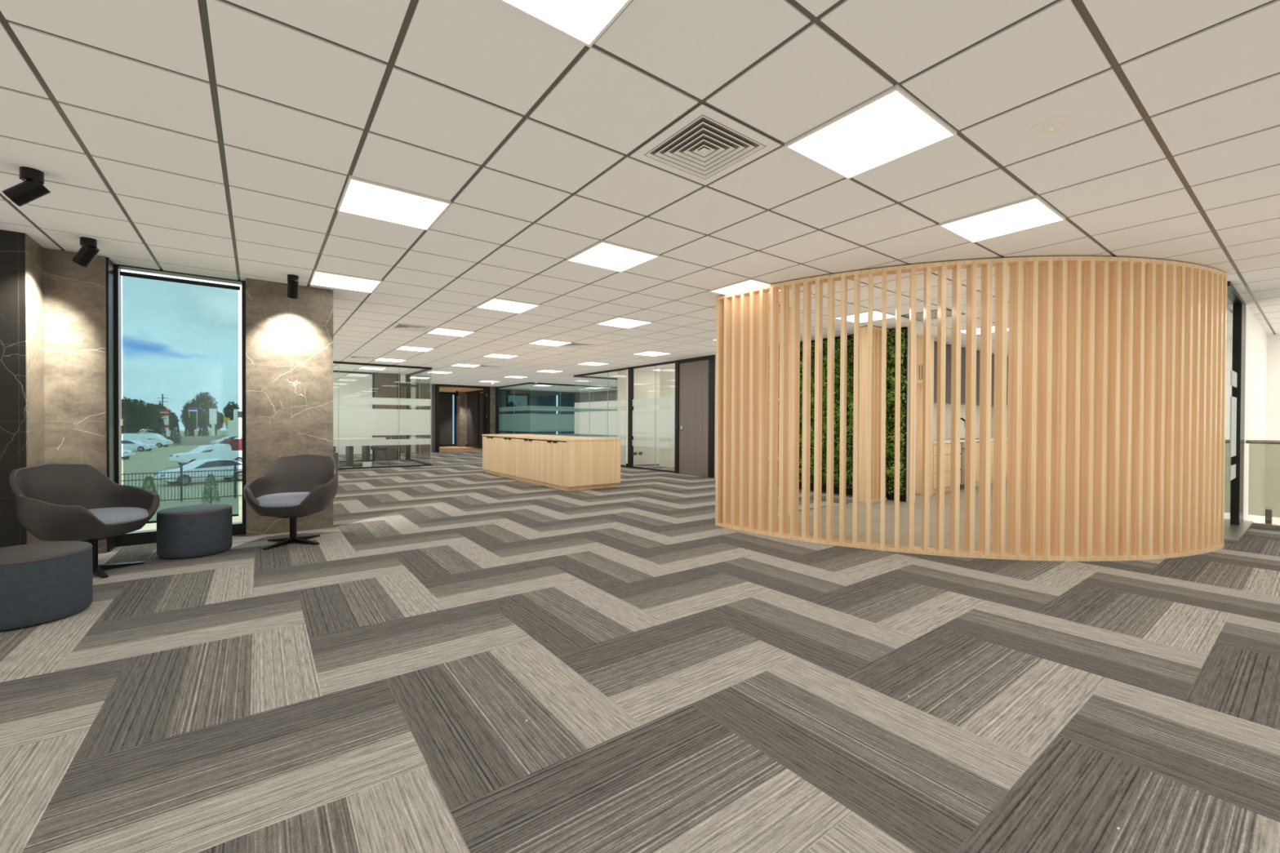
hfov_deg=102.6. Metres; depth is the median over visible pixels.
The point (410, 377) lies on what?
diffuser
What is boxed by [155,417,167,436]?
conifer
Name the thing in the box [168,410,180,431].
tree
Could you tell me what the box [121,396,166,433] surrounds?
tree
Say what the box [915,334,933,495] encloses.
tall cabinet
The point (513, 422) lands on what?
window
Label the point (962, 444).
dishwasher
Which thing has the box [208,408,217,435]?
pylon sign
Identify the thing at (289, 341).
wall
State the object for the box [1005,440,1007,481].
base cabinet
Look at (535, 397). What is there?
wall
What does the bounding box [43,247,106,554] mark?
wall
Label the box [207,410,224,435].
tree
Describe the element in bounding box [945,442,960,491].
base cabinet
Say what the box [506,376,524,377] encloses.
diffuser
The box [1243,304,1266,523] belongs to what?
wall
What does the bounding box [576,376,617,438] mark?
window
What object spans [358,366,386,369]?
recessed light
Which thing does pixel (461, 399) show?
pier
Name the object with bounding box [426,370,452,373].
recessed light
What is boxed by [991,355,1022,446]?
wall
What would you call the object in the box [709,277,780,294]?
recessed light
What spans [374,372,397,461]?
wall
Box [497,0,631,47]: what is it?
recessed light
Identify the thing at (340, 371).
window
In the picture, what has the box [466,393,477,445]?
blind
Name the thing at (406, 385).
door
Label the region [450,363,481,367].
recessed light
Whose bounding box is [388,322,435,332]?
ceiling vent
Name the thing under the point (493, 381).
recessed light
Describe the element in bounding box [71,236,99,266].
spotlight
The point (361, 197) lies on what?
recessed light
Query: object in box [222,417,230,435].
sign
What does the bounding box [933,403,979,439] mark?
backsplash
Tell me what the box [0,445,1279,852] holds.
floor
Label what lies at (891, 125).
recessed light
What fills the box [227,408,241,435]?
building
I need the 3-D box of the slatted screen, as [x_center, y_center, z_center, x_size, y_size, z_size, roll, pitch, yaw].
[3.208,-0.159,5.080,4.923,2.666,1.066,0,0,12]
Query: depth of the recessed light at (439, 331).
8.37 m
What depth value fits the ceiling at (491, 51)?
2.78 m
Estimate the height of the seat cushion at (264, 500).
0.080 m
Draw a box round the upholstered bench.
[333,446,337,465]
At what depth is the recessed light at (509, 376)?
16.60 m
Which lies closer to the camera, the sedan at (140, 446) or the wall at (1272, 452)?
the wall at (1272, 452)
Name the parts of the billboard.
panel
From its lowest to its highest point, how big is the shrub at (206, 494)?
1.455 m
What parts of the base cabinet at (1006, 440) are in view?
door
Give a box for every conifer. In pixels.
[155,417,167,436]
[168,417,181,436]
[183,417,195,435]
[196,418,209,435]
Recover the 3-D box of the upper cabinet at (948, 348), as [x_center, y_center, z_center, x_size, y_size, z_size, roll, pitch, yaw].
[5.451,-0.980,9.526,0.885,1.058,0.347,0,1,-37]
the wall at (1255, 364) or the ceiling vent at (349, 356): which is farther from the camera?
the ceiling vent at (349, 356)
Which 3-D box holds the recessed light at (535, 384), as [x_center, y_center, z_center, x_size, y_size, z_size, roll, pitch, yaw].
[-3.910,-1.655,20.559,0.600,0.030,0.600,0,1,-37]
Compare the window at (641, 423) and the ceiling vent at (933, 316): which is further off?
the window at (641, 423)
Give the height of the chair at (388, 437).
0.872 m
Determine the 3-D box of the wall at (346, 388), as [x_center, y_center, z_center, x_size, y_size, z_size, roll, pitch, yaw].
[-10.965,-0.325,18.327,3.500,2.678,0.100,0,1,-37]
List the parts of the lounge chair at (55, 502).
seat plate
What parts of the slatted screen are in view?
rail, rail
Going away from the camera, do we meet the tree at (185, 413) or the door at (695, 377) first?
the door at (695, 377)
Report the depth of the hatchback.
49.99 m
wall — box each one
[0,229,26,547]
[25,233,44,544]
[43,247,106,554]
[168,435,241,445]
[245,278,333,536]
[333,379,372,454]
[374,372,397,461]
[400,382,435,453]
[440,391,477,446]
[489,386,495,434]
[498,389,585,434]
[585,390,617,402]
[617,369,659,465]
[659,367,675,467]
[714,326,916,502]
[768,326,907,502]
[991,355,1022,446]
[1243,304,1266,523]
[1264,333,1279,524]
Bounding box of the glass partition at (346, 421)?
[333,360,431,470]
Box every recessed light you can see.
[309,269,382,293]
[337,174,451,230]
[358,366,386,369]
[373,357,406,362]
[395,345,434,351]
[409,376,431,378]
[426,326,475,337]
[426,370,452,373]
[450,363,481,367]
[475,297,539,313]
[478,380,499,382]
[482,352,519,358]
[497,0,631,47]
[503,375,528,377]
[528,338,572,346]
[533,384,551,386]
[535,368,564,373]
[566,240,659,271]
[576,361,609,365]
[583,386,603,388]
[595,315,652,328]
[632,350,671,356]
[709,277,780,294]
[784,84,956,179]
[835,309,895,323]
[938,194,1066,243]
[960,324,1008,334]
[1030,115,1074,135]
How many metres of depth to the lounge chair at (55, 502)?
4.02 m
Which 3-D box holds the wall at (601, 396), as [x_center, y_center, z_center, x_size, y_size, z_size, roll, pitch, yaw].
[1.537,-0.286,19.955,0.100,2.678,14.220,0,1,-37]
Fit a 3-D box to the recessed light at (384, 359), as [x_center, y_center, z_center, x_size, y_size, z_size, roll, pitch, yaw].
[-5.979,-1.600,12.287,0.600,0.030,0.600,0,1,-37]
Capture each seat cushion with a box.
[87,506,148,524]
[256,492,309,507]
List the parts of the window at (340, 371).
post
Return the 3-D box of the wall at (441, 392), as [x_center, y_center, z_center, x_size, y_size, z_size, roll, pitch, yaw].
[-9.896,-0.372,25.013,13.500,2.678,0.150,0,1,-37]
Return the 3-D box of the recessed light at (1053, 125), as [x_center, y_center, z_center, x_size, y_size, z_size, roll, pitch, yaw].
[2.040,-1.480,2.542,0.170,0.018,0.170,0,1,-37]
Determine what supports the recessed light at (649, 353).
in the ceiling at (491, 51)
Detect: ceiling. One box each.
[0,0,1279,392]
[439,386,483,392]
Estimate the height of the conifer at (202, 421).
4.212 m
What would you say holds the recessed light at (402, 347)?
in the ceiling at (491, 51)
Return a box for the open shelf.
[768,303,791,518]
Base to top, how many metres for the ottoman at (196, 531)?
0.413 m
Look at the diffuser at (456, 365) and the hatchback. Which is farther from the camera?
the hatchback
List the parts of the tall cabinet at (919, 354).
panel, door, panel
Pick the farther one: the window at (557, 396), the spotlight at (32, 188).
the window at (557, 396)
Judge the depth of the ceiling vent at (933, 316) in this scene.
7.00 m
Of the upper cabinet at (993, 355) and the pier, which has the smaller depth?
the upper cabinet at (993, 355)
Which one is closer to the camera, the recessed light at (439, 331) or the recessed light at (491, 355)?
the recessed light at (439, 331)
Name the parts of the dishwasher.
door, control panel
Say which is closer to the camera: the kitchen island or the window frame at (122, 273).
the window frame at (122, 273)
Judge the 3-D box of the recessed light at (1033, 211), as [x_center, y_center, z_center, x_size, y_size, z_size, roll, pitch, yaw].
[2.631,-1.499,3.737,0.600,0.030,0.600,0,1,-37]
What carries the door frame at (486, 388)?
in the wall at (418, 391)
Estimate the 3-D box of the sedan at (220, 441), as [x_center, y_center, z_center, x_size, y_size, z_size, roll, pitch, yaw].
[-63.638,2.202,79.826,1.830,1.455,4.641,0,1,30]
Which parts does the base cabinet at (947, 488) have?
drawer, drawer, drawer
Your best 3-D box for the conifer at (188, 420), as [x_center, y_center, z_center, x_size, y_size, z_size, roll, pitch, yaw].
[-73.054,0.697,83.182,1.674,4.403,1.731,0,1,-37]
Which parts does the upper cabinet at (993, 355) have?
door, door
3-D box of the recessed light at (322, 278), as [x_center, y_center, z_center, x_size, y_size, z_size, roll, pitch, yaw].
[-3.123,-1.536,5.437,0.600,0.030,0.600,0,1,-37]
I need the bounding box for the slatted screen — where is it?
[715,256,1227,561]
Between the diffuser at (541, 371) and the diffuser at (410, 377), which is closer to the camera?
the diffuser at (541, 371)
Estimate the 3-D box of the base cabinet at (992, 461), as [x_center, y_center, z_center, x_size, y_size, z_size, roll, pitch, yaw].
[7.082,0.713,10.584,0.800,0.861,0.592,0,1,-37]
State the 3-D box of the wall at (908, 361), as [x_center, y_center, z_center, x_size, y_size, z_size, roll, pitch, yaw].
[2.936,-0.200,9.527,0.150,2.678,4.180,0,1,-37]
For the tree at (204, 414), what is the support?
on the parking lot
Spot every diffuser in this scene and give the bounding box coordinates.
[409,377,428,378]
[453,364,479,367]
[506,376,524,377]
[538,369,559,373]
[579,362,608,365]
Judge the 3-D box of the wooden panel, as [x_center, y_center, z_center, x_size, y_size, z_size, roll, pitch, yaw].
[3.607,-0.179,7.932,0.520,2.666,0.180,0,1,-37]
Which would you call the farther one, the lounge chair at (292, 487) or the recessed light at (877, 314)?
the recessed light at (877, 314)
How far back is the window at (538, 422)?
19.85 m
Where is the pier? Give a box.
[455,391,466,447]
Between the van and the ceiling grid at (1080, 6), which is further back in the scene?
the van
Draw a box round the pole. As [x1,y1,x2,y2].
[157,394,167,406]
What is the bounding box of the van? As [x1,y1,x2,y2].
[121,433,173,447]
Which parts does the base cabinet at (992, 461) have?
door, door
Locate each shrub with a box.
[141,475,160,506]
[200,472,220,504]
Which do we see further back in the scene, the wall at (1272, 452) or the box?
the box
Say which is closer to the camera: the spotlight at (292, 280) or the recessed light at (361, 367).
the spotlight at (292, 280)
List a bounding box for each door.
[397,373,409,460]
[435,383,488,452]
[674,355,715,478]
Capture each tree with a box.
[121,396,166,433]
[143,401,171,433]
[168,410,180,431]
[179,400,199,435]
[187,391,218,434]
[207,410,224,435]
[221,400,241,428]
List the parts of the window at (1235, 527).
pane, frame, sill, balustrade, handrail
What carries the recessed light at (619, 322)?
in the ceiling at (491, 51)
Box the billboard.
[187,407,198,435]
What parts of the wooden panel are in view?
panel, rail, rail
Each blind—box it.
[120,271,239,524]
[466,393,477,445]
[479,392,483,446]
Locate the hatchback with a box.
[121,448,135,458]
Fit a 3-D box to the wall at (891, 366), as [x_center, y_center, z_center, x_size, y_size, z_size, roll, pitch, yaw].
[3.113,-0.198,8.959,0.235,2.683,3.066,0,1,-37]
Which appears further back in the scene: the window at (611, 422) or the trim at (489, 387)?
the trim at (489, 387)
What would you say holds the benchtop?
on the base cabinet at (946, 450)
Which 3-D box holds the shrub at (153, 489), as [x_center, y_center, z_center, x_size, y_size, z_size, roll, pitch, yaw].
[-20.928,2.821,21.855,0.755,1.450,0.784,1,1,37]
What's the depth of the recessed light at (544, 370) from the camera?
14.70 m
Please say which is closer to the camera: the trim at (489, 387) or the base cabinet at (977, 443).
the base cabinet at (977, 443)
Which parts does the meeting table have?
leg, leg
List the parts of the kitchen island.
door, door, door, door, door, door, door, door, panel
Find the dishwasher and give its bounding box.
[960,442,976,489]
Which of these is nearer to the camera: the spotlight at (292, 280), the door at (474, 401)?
the spotlight at (292, 280)
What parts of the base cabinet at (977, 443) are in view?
door, door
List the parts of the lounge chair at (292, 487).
seat plate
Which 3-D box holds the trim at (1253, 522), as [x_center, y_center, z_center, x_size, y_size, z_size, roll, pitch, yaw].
[9.989,1.215,2.837,0.040,0.016,8.600,0,1,-37]
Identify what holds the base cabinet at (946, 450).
on the floor
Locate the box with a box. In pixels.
[362,462,372,466]
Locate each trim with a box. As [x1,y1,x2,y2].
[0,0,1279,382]
[488,386,489,434]
[495,386,498,434]
[1253,522,1279,526]
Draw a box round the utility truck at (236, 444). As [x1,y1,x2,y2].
[222,438,242,450]
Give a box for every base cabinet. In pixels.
[933,443,948,493]
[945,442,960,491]
[975,441,991,486]
[990,440,1006,484]
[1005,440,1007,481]
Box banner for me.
[164,436,180,443]
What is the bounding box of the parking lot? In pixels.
[121,430,242,531]
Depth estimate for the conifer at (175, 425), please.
81.99 m
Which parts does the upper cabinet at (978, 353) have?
door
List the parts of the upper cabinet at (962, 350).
door, door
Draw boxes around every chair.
[8,462,159,578]
[243,453,337,550]
[370,435,391,466]
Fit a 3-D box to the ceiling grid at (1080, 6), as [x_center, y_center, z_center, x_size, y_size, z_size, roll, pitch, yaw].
[-1.358,-1.591,10.193,17.200,0.043,34.000,0,1,-37]
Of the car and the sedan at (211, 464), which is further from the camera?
the car
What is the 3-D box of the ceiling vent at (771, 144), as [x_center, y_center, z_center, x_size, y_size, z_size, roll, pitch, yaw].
[0.347,-1.510,2.785,0.576,0.027,0.576,0,1,-37]
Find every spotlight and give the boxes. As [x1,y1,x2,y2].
[2,166,50,206]
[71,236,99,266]
[287,274,298,298]
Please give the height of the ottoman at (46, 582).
0.413 m
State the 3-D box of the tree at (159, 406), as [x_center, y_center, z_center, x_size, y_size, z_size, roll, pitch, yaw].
[-88.149,-0.949,93.437,4.777,7.336,4.635,0,1,-37]
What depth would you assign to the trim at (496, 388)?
21.57 m
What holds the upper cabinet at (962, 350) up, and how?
attached to the wall
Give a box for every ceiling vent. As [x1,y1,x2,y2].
[346,355,377,359]
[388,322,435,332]
[475,364,501,368]
[560,342,599,348]
[630,103,781,185]
[901,308,964,320]
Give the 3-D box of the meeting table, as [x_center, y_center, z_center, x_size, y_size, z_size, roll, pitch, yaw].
[-8.084,0.693,13.874,2.300,0.735,1.100,0,1,-37]
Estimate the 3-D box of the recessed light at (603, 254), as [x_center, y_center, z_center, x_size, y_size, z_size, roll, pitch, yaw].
[-0.246,-1.517,4.587,0.600,0.030,0.600,0,1,-37]
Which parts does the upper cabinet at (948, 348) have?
door, door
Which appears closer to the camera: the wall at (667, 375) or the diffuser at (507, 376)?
the wall at (667, 375)
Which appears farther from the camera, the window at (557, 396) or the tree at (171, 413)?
the tree at (171, 413)
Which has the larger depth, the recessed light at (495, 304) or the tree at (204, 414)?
the tree at (204, 414)
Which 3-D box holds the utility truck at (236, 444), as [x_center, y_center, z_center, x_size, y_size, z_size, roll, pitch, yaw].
[-45.667,2.269,58.160,1.830,1.802,5.198,0,0,28]
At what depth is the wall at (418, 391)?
19.89 m
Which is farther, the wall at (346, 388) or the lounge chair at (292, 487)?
the wall at (346, 388)
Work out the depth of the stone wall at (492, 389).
21.51 m
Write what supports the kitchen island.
on the floor
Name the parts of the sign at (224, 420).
panel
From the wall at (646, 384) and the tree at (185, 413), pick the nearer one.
the wall at (646, 384)
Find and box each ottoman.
[0,541,93,631]
[156,503,232,559]
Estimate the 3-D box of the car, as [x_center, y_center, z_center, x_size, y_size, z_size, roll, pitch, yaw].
[-36.297,2.420,43.569,1.830,1.802,5.198,0,0,28]
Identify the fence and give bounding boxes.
[121,462,242,501]
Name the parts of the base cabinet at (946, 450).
drawer, drawer, drawer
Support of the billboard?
on the parking lot
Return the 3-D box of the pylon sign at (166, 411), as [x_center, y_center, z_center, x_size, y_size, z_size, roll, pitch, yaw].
[-83.865,-0.146,90.471,1.349,5.811,0.461,0,1,-37]
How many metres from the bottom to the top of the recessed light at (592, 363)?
0.030 m
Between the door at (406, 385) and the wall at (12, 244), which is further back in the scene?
the door at (406, 385)
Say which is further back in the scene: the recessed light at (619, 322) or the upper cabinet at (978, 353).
the upper cabinet at (978, 353)
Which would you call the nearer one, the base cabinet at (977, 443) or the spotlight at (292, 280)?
the spotlight at (292, 280)
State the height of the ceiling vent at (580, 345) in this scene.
0.027 m
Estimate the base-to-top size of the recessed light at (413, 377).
0.030 m
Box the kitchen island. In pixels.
[481,434,621,491]
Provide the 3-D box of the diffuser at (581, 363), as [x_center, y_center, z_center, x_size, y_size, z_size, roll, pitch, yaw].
[-1.177,-1.585,12.870,0.576,0.030,0.576,0,1,-37]
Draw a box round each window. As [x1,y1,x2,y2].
[106,257,246,552]
[333,370,374,462]
[407,367,431,465]
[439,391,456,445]
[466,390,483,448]
[497,382,529,434]
[506,394,528,406]
[529,382,617,436]
[555,395,558,434]
[573,368,626,466]
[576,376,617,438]
[626,360,675,472]
[1223,280,1279,543]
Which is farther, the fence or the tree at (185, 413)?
the tree at (185, 413)
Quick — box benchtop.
[933,437,1022,443]
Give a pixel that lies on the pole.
(162, 397)
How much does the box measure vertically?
0.145 m
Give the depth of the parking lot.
31.41 m
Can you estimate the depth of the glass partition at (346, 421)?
13.28 m
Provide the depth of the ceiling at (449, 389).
22.68 m
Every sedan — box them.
[121,439,157,451]
[152,457,242,485]
[210,435,239,444]
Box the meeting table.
[333,437,391,466]
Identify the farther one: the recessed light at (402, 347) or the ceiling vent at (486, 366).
the ceiling vent at (486, 366)
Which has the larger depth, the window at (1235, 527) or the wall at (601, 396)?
the wall at (601, 396)
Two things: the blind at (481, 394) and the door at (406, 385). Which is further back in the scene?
the blind at (481, 394)
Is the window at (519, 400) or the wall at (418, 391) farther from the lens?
the window at (519, 400)
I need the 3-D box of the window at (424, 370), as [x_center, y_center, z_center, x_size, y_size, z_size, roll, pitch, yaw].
[-6.496,-0.282,15.071,0.060,2.678,2.660,0,1,-37]
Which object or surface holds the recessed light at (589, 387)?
in the ceiling at (491, 51)
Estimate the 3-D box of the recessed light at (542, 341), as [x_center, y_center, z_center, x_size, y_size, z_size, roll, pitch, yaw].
[-1.669,-1.561,9.512,0.600,0.030,0.600,0,1,-37]
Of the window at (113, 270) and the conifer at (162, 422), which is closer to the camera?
the window at (113, 270)
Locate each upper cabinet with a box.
[933,342,951,403]
[945,347,965,404]
[960,351,980,404]
[975,354,1007,406]
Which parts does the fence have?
post, rail, rail, rail, post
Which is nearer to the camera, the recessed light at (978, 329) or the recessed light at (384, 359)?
the recessed light at (978, 329)
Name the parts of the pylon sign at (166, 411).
panel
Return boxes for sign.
[159,408,169,436]
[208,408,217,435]
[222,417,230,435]
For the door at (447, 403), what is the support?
in the wall
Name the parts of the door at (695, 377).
panel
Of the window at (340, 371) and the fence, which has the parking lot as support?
the fence
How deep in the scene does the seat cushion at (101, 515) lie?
4.05 m
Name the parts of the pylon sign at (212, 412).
panel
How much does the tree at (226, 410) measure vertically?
8.679 m

